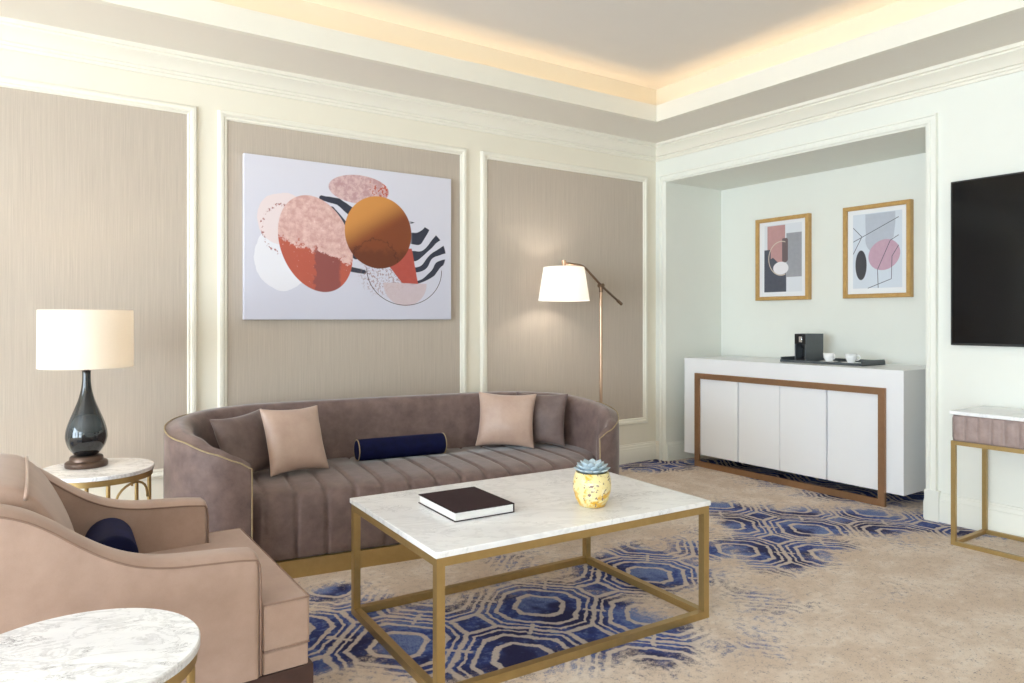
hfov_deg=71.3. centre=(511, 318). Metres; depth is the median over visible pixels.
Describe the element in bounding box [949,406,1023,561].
console desk
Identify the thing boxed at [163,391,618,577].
curved sofa
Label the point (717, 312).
wall niche
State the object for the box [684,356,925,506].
sideboard
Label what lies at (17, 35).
trim
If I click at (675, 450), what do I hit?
baseboard
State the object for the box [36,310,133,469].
table lamp
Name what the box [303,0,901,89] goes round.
ceiling
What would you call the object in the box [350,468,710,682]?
coffee table
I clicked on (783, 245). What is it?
framed print
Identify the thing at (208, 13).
trim
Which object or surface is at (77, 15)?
ceiling
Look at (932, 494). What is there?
trim
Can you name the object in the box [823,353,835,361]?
coffee cup
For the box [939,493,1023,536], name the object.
baseboard
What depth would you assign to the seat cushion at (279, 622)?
2.12 m
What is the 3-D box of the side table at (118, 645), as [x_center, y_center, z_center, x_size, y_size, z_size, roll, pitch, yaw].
[-0.915,0.975,1.490,0.486,0.550,0.486,0,0,-34]
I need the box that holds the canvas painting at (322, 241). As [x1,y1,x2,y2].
[243,153,450,319]
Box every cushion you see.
[0,453,74,531]
[85,518,138,552]
[144,529,308,651]
[210,409,269,472]
[260,405,328,476]
[354,433,446,460]
[475,392,536,448]
[516,392,567,446]
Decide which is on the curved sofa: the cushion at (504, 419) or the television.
the cushion at (504, 419)
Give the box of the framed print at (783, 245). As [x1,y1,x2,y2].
[755,213,811,300]
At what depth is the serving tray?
5.34 m
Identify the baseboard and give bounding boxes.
[619,441,658,464]
[667,440,923,517]
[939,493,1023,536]
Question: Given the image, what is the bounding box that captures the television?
[951,171,1023,346]
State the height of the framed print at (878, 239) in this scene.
0.716 m
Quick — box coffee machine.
[795,333,822,360]
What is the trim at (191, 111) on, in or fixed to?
attached to the wall at (93, 194)
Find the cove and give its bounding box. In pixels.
[211,0,966,105]
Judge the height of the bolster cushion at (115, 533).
0.150 m
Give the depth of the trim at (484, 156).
5.47 m
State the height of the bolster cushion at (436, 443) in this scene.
0.128 m
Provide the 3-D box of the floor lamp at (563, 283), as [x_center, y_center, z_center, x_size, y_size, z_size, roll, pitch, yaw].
[0.559,0.401,5.522,0.792,1.699,0.390,0,0,-34]
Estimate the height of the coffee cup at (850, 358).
0.064 m
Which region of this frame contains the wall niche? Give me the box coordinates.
[675,131,925,441]
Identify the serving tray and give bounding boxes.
[780,356,884,365]
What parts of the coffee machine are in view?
panel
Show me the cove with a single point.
(298, 10)
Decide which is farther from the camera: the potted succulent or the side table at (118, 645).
the potted succulent
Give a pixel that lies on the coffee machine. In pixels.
(808, 346)
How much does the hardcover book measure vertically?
0.036 m
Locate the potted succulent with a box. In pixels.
[573,458,610,507]
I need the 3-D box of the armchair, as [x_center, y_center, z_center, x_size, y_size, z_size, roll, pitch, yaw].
[-1.270,0.836,2.233,1.036,0.828,0.866,0,0,-34]
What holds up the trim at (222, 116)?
attached to the wall at (93, 194)
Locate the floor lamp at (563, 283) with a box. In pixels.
[538,260,622,402]
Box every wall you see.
[0,49,655,499]
[656,71,1023,507]
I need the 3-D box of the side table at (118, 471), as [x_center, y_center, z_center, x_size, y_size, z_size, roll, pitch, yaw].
[-1.958,0.975,3.367,0.486,0.550,0.486,0,0,-34]
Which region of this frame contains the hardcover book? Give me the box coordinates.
[418,486,514,521]
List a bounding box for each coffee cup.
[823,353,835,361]
[845,354,860,362]
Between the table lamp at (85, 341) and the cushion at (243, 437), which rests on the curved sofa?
the cushion at (243, 437)
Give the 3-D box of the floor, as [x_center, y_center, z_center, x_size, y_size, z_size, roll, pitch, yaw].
[-0.308,1.300,0.978,10.392,0.100,7.364,0,0,-34]
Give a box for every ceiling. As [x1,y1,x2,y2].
[0,0,1023,142]
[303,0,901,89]
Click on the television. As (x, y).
(987, 213)
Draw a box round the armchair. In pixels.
[0,453,312,682]
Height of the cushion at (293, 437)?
0.349 m
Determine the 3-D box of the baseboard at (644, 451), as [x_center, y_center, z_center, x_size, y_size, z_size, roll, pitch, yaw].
[-2.603,1.170,3.704,9.465,0.160,0.076,0,0,-34]
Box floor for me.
[293,456,1023,682]
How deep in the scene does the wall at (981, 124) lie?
4.36 m
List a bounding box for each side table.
[0,608,200,682]
[43,458,153,499]
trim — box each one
[0,16,1023,161]
[0,76,196,480]
[85,0,1023,123]
[217,110,466,407]
[480,151,647,425]
[659,113,940,521]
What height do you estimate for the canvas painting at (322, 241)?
1.018 m
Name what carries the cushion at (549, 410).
on the curved sofa
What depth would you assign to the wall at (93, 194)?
4.37 m
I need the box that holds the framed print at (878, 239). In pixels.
[843,199,913,298]
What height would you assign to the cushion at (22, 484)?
0.415 m

